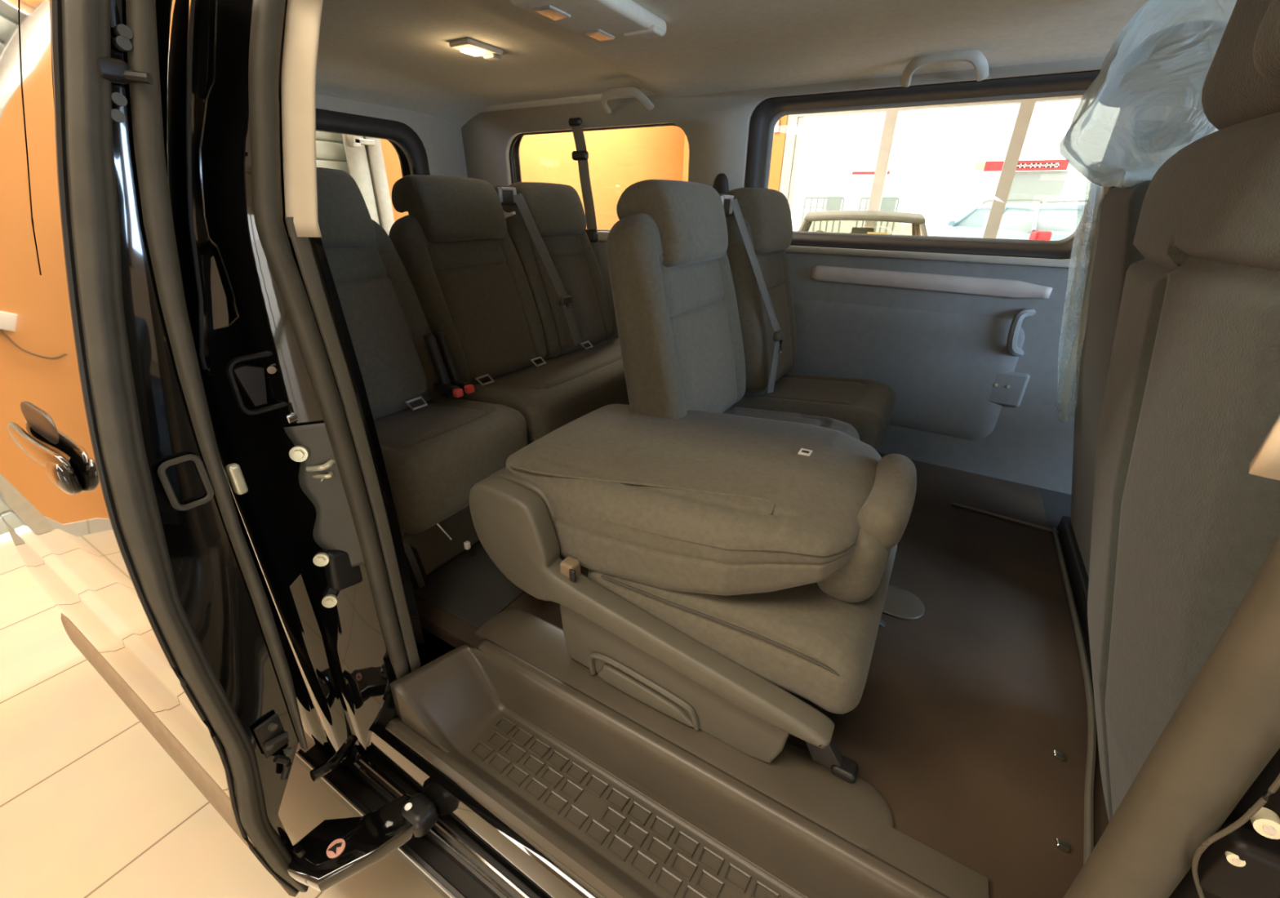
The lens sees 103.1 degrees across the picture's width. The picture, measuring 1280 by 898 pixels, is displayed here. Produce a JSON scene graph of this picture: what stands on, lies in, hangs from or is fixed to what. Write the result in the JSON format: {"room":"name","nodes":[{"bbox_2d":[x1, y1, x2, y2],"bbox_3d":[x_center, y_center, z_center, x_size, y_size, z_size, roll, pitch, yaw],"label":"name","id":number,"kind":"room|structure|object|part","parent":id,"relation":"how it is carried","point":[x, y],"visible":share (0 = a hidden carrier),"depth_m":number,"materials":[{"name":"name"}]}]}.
{"room":"vehicle interior","nodes":[
{"label":"vehicle interior","id":0,"kind":"room"},
{"bbox_2d":[0,532,524,897],"bbox_3d":[1.450,1.152,1.123,9.200,0.100,11.600,15,29,27],"label":"floor","id":1,"kind":"structure","parent":0,"point":[92,805],"depth_m":1.35,"materials":[{"name":"beige tile"}]},
{"bbox_2d":[0,0,1279,897],"bbox_3d":[0.507,-0.007,1.125,4.569,1.960,2.124,15,29,27],"label":"van","id":2,"kind":"object","parent":1,"relation":"on","point":[193,475],"visible":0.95,"depth_m":0.90,"materials":[{"name":"plastic"}]},
{"bbox_2d":[20,401,58,444],"bbox_3d":[-0.795,-0.028,0.680,0.160,0.060,0.012,15,29,27],"label":"door handle","id":3,"kind":"object","parent":2,"relation":"on","point":[40,421],"depth_m":0.66,"materials":[{"name":"black plastic"}]},
{"bbox_3d":[-0.797,-0.001,0.670,0.240,0.034,0.017,15,29,27],"label":"door handle","id":4,"kind":"part","parent":2,"relation":"part of","materials":[{"name":"black paint"}]},
{"bbox_3d":[-1.051,0.000,0.948,1.100,1.470,0.200,15,29,27],"label":"sliding door","id":5,"kind":"part","parent":2,"relation":"part of","materials":[{"name":"black paint"}]},
{"bbox_3d":[-1.025,-0.023,0.986,1.098,1.460,0.235,15,29,27],"label":"panel","id":6,"kind":"part","parent":2,"relation":"part of","materials":[{"name":"plastic"}]},
{"bbox_3d":[-1.206,-0.239,1.246,1.360,1.620,0.312,15,29,27],"label":"quarter panel","id":7,"kind":"part","parent":2,"relation":"part of","materials":[{"name":"black paint"}]},
{"bbox_3d":[-0.410,-0.533,0.666,0.036,0.465,0.205,15,29,27],"label":"pillar trim","id":8,"kind":"part","parent":2,"relation":"part of","materials":[{"name":"beige plastic"}]},
{"bbox_3d":[-0.522,0.088,0.865,0.086,0.280,0.007,-10,28,-22],"label":"striker plate","id":9,"kind":"part","parent":2,"relation":"part of","materials":[{"name":"grey metal"}]},
{"bbox_3d":[-0.583,0.593,0.977,0.032,0.049,0.103,6,26,11],"label":"check arm","id":10,"kind":"part","parent":2,"relation":"part of","materials":[{"name":"black paint"}]},
{"bbox_3d":[-0.533,0.727,0.948,0.253,0.035,0.110,-14,29,-28],"label":"hinge arm","id":11,"kind":"part","parent":2,"relation":"part of","materials":[{"name":"black paint"}]},
{"bbox_3d":[-1.288,-0.766,2.104,0.030,1.370,1.710,15,29,27],"label":"tailgate trim","id":12,"kind":"part","parent":2,"relation":"part of","materials":[{"name":"grey plastic"}]},
{"bbox_3d":[-0.067,0.889,0.819,1.650,0.048,0.062,15,29,27],"label":"door rail","id":13,"kind":"part","parent":2,"relation":"part of","materials":[{"name":"metal"}]},
{"bbox_2d":[316,167,528,589],"bbox_3d":[-0.636,-0.187,1.288,0.575,0.938,0.410,15,29,27],"label":"seat","id":14,"kind":"object","parent":2,"relation":"on","point":[435,448],"visible":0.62,"depth_m":1.29,"materials":[{"name":"fabric"}]},
{"bbox_3d":[-0.700,-0.261,1.296,0.102,0.298,0.254,15,29,27],"label":"panel","id":15,"kind":"part","parent":14,"relation":"part of","materials":[{"name":"fabric"}]},
{"bbox_3d":[-0.764,-0.331,1.306,0.253,0.521,0.410,15,29,27],"label":"backrest","id":16,"kind":"part","parent":14,"relation":"part of","materials":[{"name":"fabric"}]},
{"bbox_3d":[-0.597,-0.067,1.319,0.240,0.034,0.254,15,29,27],"label":"seat","id":17,"kind":"part","parent":14,"relation":"part of","materials":[{"name":"fabric"}]},
{"bbox_3d":[-0.578,0.236,1.242,0.117,0.215,0.040,15,29,27],"label":"leg","id":18,"kind":"part","parent":14,"relation":"part of","materials":[{"name":"black plastic"}]},
{"bbox_3d":[-0.618,0.175,1.445,0.340,0.150,0.344,15,29,27],"label":"seat","id":19,"kind":"part","parent":14,"relation":"part of","materials":[{"name":"plastic"}]},
{"bbox_3d":[-0.512,0.185,1.277,0.064,0.114,0.008,-5,26,-13],"label":"release rod","id":20,"kind":"part","parent":14,"relation":"part of","materials":[{"name":"silver metal"}]},
{"bbox_2d":[373,396,528,533],"bbox_3d":[-0.589,0.019,1.354,0.460,0.241,0.410,15,29,27],"label":"seat cushion","id":21,"kind":"object","parent":14,"relation":"on","point":[434,450],"depth_m":1.22,"materials":[{"name":"fabric"}]},
{"bbox_2d":[448,38,502,60],"bbox_3d":[-0.499,-1.222,1.558,0.085,0.026,0.145,15,29,27],"label":"dome lamp","id":22,"kind":"object","parent":2,"relation":"attached to","point":[473,46],"depth_m":1.53,"materials":[{"name":"plastic"}]},
{"bbox_3d":[0.681,0.976,0.464,3.200,0.140,0.088,15,29,27],"label":"sill","id":23,"kind":"part","parent":2,"relation":"part of","materials":[{"name":"black paint"}]},
{"bbox_2d":[388,174,629,444],"bbox_3d":[-0.300,-0.424,1.798,0.575,0.938,0.870,15,29,27],"label":"seat","id":24,"kind":"object","parent":2,"relation":"on","point":[520,300],"visible":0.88,"depth_m":1.64,"materials":[{"name":"fabric"}]},
{"bbox_3d":[-0.538,-0.490,1.648,0.253,0.521,0.430,15,29,27],"label":"backrest","id":25,"kind":"part","parent":24,"relation":"part of","materials":[{"name":"fabric"}]},
{"bbox_3d":[-0.475,-0.421,1.639,0.102,0.298,0.267,15,29,27],"label":"panel","id":26,"kind":"part","parent":24,"relation":"part of","materials":[{"name":"fabric"}]},
{"bbox_3d":[-0.446,-0.853,1.707,0.018,0.047,0.084,15,29,27],"label":"guide frame","id":27,"kind":"part","parent":24,"relation":"part of","materials":[{"name":"grey plastic"}]},
{"bbox_3d":[-0.371,-0.226,1.661,0.240,0.034,0.267,15,29,27],"label":"seat","id":28,"kind":"part","parent":24,"relation":"part of","materials":[{"name":"fabric"}]},
{"bbox_2d":[439,337,629,444],"bbox_3d":[-0.254,-0.221,1.863,0.460,0.246,0.870,15,29,27],"label":"seat cushion","id":29,"kind":"object","parent":24,"relation":"on","point":[553,387],"depth_m":1.62,"materials":[{"name":"fabric"}]},
{"bbox_3d":[-0.315,-0.648,1.987,0.253,0.521,0.430,15,29,27],"label":"backrest","id":30,"kind":"part","parent":24,"relation":"part of","materials":[{"name":"fabric"}]},
{"bbox_3d":[-0.252,-0.579,1.978,0.102,0.298,0.267,15,29,27],"label":"panel","id":31,"kind":"part","parent":24,"relation":"part of","materials":[{"name":"fabric"}]},
{"bbox_3d":[-0.148,-0.384,2.000,0.240,0.034,0.267,15,29,27],"label":"seat","id":32,"kind":"part","parent":24,"relation":"part of","materials":[{"name":"fabric"}]},
{"bbox_2d":[533,4,570,20],"bbox_3d":[-0.193,-0.962,1.118,0.050,0.012,0.075,15,29,27],"label":"reading lamp","id":33,"kind":"object","parent":2,"relation":"attached to","point":[551,12],"depth_m":1.11,"materials":[{"name":"orange plastic"}]},
{"bbox_3d":[0.988,-1.110,1.466,4.400,0.042,0.058,15,29,27],"label":"cant trim","id":34,"kind":"part","parent":2,"relation":"part of","materials":[{"name":"plastic"}]},
{"bbox_2d":[582,29,615,41],"bbox_3d":[-0.101,-1.027,1.258,0.050,0.012,0.075,15,29,27],"label":"reading lamp","id":35,"kind":"object","parent":2,"relation":"attached to","point":[598,35],"depth_m":1.25,"materials":[{"name":"orange plastic"}]},
{"bbox_3d":[-0.059,-1.333,1.941,0.223,0.071,0.079,15,29,27],"label":"grab handle","id":36,"kind":"part","parent":2,"relation":"part of","materials":[{"name":"grey plastic"}]},
{"bbox_2d":[623,24,663,40],"bbox_3d":[0.008,-1.020,1.247,0.090,0.014,0.050,15,29,27],"label":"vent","id":37,"kind":"object","parent":2,"relation":"attached to","point":[651,31],"depth_m":1.23,"materials":[{"name":"plastic"}]},
{"bbox_2d":[469,404,916,782],"bbox_3d":[0.138,0.191,1.094,0.774,0.438,0.576,15,29,27],"label":"seat","id":38,"kind":"object","parent":2,"relation":"on","point":[736,565],"visible":0.99,"depth_m":0.88,"materials":[{"name":"fabric"}]},
{"bbox_3d":[0.010,0.462,0.961,0.214,0.045,0.012,15,29,27],"label":"release pull","id":39,"kind":"part","parent":38,"relation":"part of","materials":[{"name":"plastic"}]},
{"bbox_3d":[0.123,0.083,1.083,0.660,0.222,0.531,15,29,27],"label":"folded backrest","id":40,"kind":"part","parent":38,"relation":"part of","materials":[{"name":"fabric"}]},
{"bbox_2d":[587,544,897,713],"bbox_3d":[0.228,0.241,1.067,0.520,0.165,0.500,15,29,27],"label":"seat cushion","id":41,"kind":"object","parent":38,"relation":"on","point":[811,642],"depth_m":0.83,"materials":[{"name":"fabric"}]},
{"bbox_3d":[0.310,0.492,0.860,0.115,0.098,0.020,15,29,27],"label":"leg","id":42,"kind":"part","parent":38,"relation":"part of","materials":[{"name":"plastic"}]},
{"bbox_3d":[0.515,0.347,1.171,0.115,0.098,0.020,15,29,27],"label":"leg","id":43,"kind":"part","parent":38,"relation":"part of","materials":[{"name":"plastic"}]},
{"bbox_3d":[0.065,0.524,0.937,0.980,0.029,0.054,15,29,27],"label":"sill trim","id":44,"kind":"part","parent":2,"relation":"part of","materials":[{"name":"plastic"}]},
{"bbox_2d":[606,179,859,439],"bbox_3d":[0.285,-0.188,1.344,0.585,0.921,0.566,15,29,27],"label":"seat","id":45,"kind":"object","parent":2,"relation":"on","point":[677,313],"visible":0.65,"depth_m":1.18,"materials":[{"name":"fabric"}]},
{"bbox_3d":[0.117,-0.327,1.331,0.231,0.556,0.475,15,29,27],"label":"backrest","id":46,"kind":"part","parent":45,"relation":"part of","materials":[{"name":"fabric"}]},
{"bbox_3d":[0.183,-0.225,1.336,0.072,0.271,0.294,15,29,27],"label":"panel","id":47,"kind":"part","parent":45,"relation":"part of","materials":[{"name":"fabric"}]},
{"bbox_3d":[0.236,-0.670,1.395,0.018,0.047,0.084,15,29,27],"label":"guide frame","id":48,"kind":"part","parent":45,"relation":"part of","materials":[{"name":"grey plastic"}]},
{"bbox_3d":[0.309,-0.067,1.422,0.240,0.032,0.265,15,29,27],"label":"seat","id":49,"kind":"part","parent":45,"relation":"part of","materials":[{"name":"fabric"}]},
{"bbox_3d":[0.424,-0.310,1.534,0.007,0.045,0.024,15,29,27],"label":"tongue plate","id":50,"kind":"part","parent":45,"relation":"part of","materials":[{"name":"silver metal"}]},
{"bbox_2d":[724,406,859,439],"bbox_3d":[0.334,0.002,1.438,0.500,0.188,0.285,15,29,27],"label":"seat cushion","id":51,"kind":"object","parent":45,"relation":"on","point":[821,421],"depth_m":1.43,"materials":[{"name":"fabric"}]},
{"bbox_3d":[1.013,-0.894,1.558,4.500,0.596,0.048,15,29,27],"label":"trim","id":52,"kind":"part","parent":2,"relation":"part of","materials":[{"name":"grey plastic"}]},
{"bbox_2d":[724,187,895,449],"bbox_3d":[0.534,-0.331,1.652,0.585,0.921,0.385,15,29,27],"label":"seat","id":53,"kind":"object","parent":2,"relation":"on","point":[868,405],"visible":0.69,"depth_m":1.56,"materials":[{"name":"fabric"}]},
{"bbox_3d":[0.389,-0.486,1.675,0.229,0.556,0.385,15,29,27],"label":"backrest","id":54,"kind":"part","parent":53,"relation":"part of","materials":[{"name":"fabric"}]},
{"bbox_3d":[0.456,-0.384,1.679,0.072,0.271,0.239,15,29,27],"label":"panel","id":55,"kind":"part","parent":53,"relation":"part of","materials":[{"name":"fabric"}]},
{"bbox_3d":[0.543,-0.199,1.708,0.240,0.032,0.239,15,29,27],"label":"seat","id":56,"kind":"part","parent":53,"relation":"part of","materials":[{"name":"fabric"}]},
{"bbox_2d":[731,373,895,449],"bbox_3d":[0.568,-0.131,1.723,0.500,0.191,0.385,15,29,27],"label":"seat cushion","id":57,"kind":"object","parent":53,"relation":"on","point":[868,405],"depth_m":1.60,"materials":[{"name":"fabric"}]},
{"bbox_3d":[1.018,-0.286,1.876,4.500,0.773,0.048,15,29,27],"label":"trim","id":58,"kind":"part","parent":2,"relation":"part of","materials":[{"name":"plastic"}]},
{"bbox_3d":[0.866,-1.087,1.447,0.228,0.071,0.079,15,29,27],"label":"grab handle","id":59,"kind":"part","parent":2,"relation":"part of","materials":[{"name":"grey plastic"}]},
{"bbox_3d":[1.229,-0.375,1.647,0.082,0.161,0.035,-8,27,-18],"label":"pull handle","id":60,"kind":"part","parent":2,"relation":"part of","materials":[{"name":"plastic"}]},
{"bbox_2d":[1070,180,1151,578],"bbox_3d":[1.302,-0.166,1.091,0.817,1.211,0.553,15,29,27],"label":"seat","id":61,"kind":"object","parent":2,"relation":"on","point":[1113,251],"visible":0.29,"depth_m":1.17,"materials":[{"name":"fabric"}]},
{"bbox_2d":[1059,0,1236,188],"bbox_3d":[0.990,-0.702,0.940,0.287,0.390,0.472,15,29,27],"label":"plastic bag","id":62,"kind":"object","parent":61,"relation":"on","point":[1144,106],"visible":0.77,"depth_m":0.84,"materials":[{"name":"white"}]},
{"bbox_2d":[1087,0,1279,821],"bbox_3d":[0.869,0.106,0.467,0.825,1.245,0.550,15,29,27],"label":"seat","id":63,"kind":"object","parent":2,"relation":"on","point":[1182,530],"visible":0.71,"depth_m":0.47,"materials":[{"name":"fabric"}]},
{"bbox_2d":[1232,857,1240,864],"bbox_3d":[0.350,0.242,0.299,0.003,0.003,0.002,21,32,35],"label":"screw","id":64,"kind":"object","parent":2,"relation":"attached to","point":[1235,860],"depth_m":0.30,"materials":[{"name":"metal"}]},
{"bbox_3d":[0.464,-0.271,0.272,0.054,0.570,0.210,13,28,24],"label":"pillar trim","id":65,"kind":"part","parent":2,"relation":"part of","materials":[{"name":"beige plastic"}]},
{"bbox_2d":[1262,825,1276,835],"bbox_3d":[0.352,0.213,0.284,0.005,0.005,0.002,15,29,27],"label":"screw","id":66,"kind":"object","parent":2,"relation":"attached to","point":[1267,829],"depth_m":0.28,"materials":[{"name":"silver metal"}]},
{"bbox_2d":[798,210,927,235],"bbox_3d":[2.147,-1.646,5.213,1.560,1.450,2.610,10,27,18],"label":"vintage car","id":67,"kind":"object","parent":1,"relation":"on","point":[917,220],"visible":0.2,"depth_m":4.81,"materials":[{"name":"beige paint"}]},
{"bbox_2d":[850,227,874,233],"bbox_3d":[2.137,-2.093,4.883,0.200,0.060,0.030,10,27,18],"label":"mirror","id":68,"kind":"object","parent":67,"relation":"attached to","point":[854,230],"depth_m":4.87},
{"bbox_2d":[380,125,684,230],"bbox_3d":[-2.386,-1.571,2.509,0.120,3.500,11.600,15,29,27],"label":"wall","id":69,"kind":"structure","parent":0,"point":[618,159],"depth_m":5.46,"materials":[{"name":"orange paint"}]},
{"bbox_2d":[0,130,394,534],"bbox_3d":[-2.426,-1.081,2.584,0.116,2.550,2.620,15,29,27],"label":"roller shutter","id":70,"kind":"object","parent":69,"relation":"attached to","point":[362,157],"visible":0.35,"depth_m":3.30,"materials":[{"name":"metal"}]},
{"bbox_3d":[-1.776,-1.536,3.562,0.080,2.550,0.100,15,29,27],"label":"guide rail","id":71,"kind":"part","parent":70,"relation":"part of","materials":[{"name":"metal"}]},
{"bbox_2d":[682,115,787,191],"bbox_3d":[4.491,-2.604,4.926,9.000,3.500,0.200,15,29,27],"label":"wall","id":72,"kind":"structure","parent":0,"point":[779,138],"depth_m":6.24,"materials":[{"name":"orange paint"}]},
{"bbox_2d":[773,119,780,132],"bbox_3d":[1.629,-3.862,6.064,0.060,0.140,0.050,15,29,27],"label":"wall speaker","id":73,"kind":"object","parent":72,"relation":"attached to","point":[777,125],"visible":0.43,"depth_m":6.05,"materials":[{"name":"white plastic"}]},
{"bbox_2d":[778,94,1083,238],"bbox_3d":[5.047,-2.189,4.715,7.660,2.950,0.100,15,29,27],"label":"window","id":74,"kind":"structure","parent":72,"relation":"in","point":[795,122],"depth_m":5.54,"materials":[{"name":"white metal"}]},
{"label":"outside","id":75,"kind":"structure","parent":0,"visible":0},
{"bbox_2d":[897,225,911,235],"bbox_3d":[19.751,-12.597,30.705,80.000,0.100,62.820,15,29,27],"label":"ground","id":76,"kind":"structure","parent":75,"point":[904,229],"depth_m":43.10,"materials":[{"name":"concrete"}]},
{"bbox_2d":[800,196,844,232],"bbox_3d":[6.329,-7.817,17.873,1.340,1.900,0.080,15,29,27],"label":"railing","id":77,"kind":"object","parent":76,"relation":"on","point":[833,203],"visible":0.66,"depth_m":17.51,"materials":[{"name":"white metal"}]},
{"bbox_3d":[5.775,-7.945,18.190,0.040,1.840,0.060,15,29,27],"label":"post","id":78,"kind":"part","parent":77,"relation":"part of","materials":[{"name":"white metal"}]},
{"bbox_3d":[6.147,-7.844,17.992,0.040,1.840,0.060,15,29,27],"label":"post","id":79,"kind":"part","parent":77,"relation":"part of","materials":[{"name":"white metal"}]},
{"bbox_3d":[6.333,-7.794,17.893,0.040,1.840,0.060,15,29,27],"label":"post","id":80,"kind":"part","parent":77,"relation":"part of","materials":[{"name":"white metal"}]},
{"bbox_3d":[6.346,-8.507,17.553,1.300,0.340,0.040,15,29,27],"label":"rail","id":81,"kind":"part","parent":77,"relation":"part of","materials":[{"name":"white metal"}]},
{"bbox_3d":[6.891,-7.643,17.596,0.040,1.840,0.060,15,29,27],"label":"post","id":82,"kind":"part","parent":77,"relation":"part of","materials":[{"name":"white metal"}]},
{"bbox_2d":[791,171,909,235],"bbox_3d":[12.313,-15.657,32.679,8.000,3.490,5.150,15,29,27],"label":"building","id":83,"kind":"structure","parent":76,"relation":"on","point":[852,188],"depth_m":30.31,"materials":[{"name":"white"}]},
{"bbox_2d":[855,196,899,234],"bbox_3d":[7.853,-7.404,17.062,1.190,1.900,0.080,15,29,27],"label":"railing","id":84,"kind":"object","parent":76,"relation":"on","point":[888,203],"visible":0.44,"depth_m":16.64,"materials":[{"name":"white metal"}]},
{"bbox_3d":[7.364,-7.514,17.345,0.040,1.840,0.060,15,29,27],"label":"post","id":85,"kind":"part","parent":84,"relation":"part of","materials":[{"name":"white metal"}]},
{"bbox_3d":[7.528,-7.470,17.258,0.040,1.840,0.060,15,29,27],"label":"post","id":86,"kind":"part","parent":84,"relation":"part of","materials":[{"name":"white metal"}]},
{"bbox_3d":[7.870,-8.093,16.743,1.150,0.340,0.040,15,29,27],"label":"rail","id":87,"kind":"part","parent":84,"relation":"part of","materials":[{"name":"metal"}]},
{"bbox_3d":[8.351,-7.247,16.820,0.040,1.840,0.060,15,29,27],"label":"post","id":88,"kind":"part","parent":84,"relation":"part of","materials":[{"name":"white metal"}]},
{"bbox_2d":[917,159,1068,235],"bbox_3d":[17.177,-12.147,25.441,5.400,3.540,5.980,15,29,27],"label":"building","id":89,"kind":"structure","parent":76,"relation":"on","point":[945,197],"depth_m":23.37,"materials":[{"name":"white plastic"}]},
{"bbox_2d":[927,199,1087,240],"bbox_3d":[8.075,-4.475,11.119,2.090,1.738,4.510,2,26,3],"label":"estate car","id":90,"kind":"object","parent":76,"relation":"on","point":[1047,221],"visible":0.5,"depth_m":9.54,"materials":[{"name":"blue paint"}]},
{"bbox_2d":[946,219,955,226],"bbox_3d":[7.172,-5.216,11.727,0.160,0.120,0.100,2,26,3],"label":"mirror","id":91,"kind":"object","parent":90,"relation":"on","point":[950,222],"depth_m":11.69,"materials":[{"name":"blue paint"}]},
{"bbox_3d":[7.410,-4.942,10.166,0.030,0.097,1.983,2,26,3],"label":"roof rail","id":92,"kind":"part","parent":90,"relation":"part of","materials":[{"name":"metal"}]},
{"bbox_2d":[1028,231,1052,240],"bbox_3d":[7.182,-3.812,9.120,0.280,0.180,0.220,2,26,3],"label":"tail lamp","id":93,"kind":"object","parent":90,"relation":"attached to","point":[1034,235],"depth_m":9.03,"materials":[{"name":"red plastic"}]},
{"bbox_3d":[8.672,-4.887,10.099,0.030,0.097,1.983,2,26,3],"label":"roof rail","id":94,"kind":"part","parent":90,"relation":"part of","materials":[{"name":"metal"}]}
]}

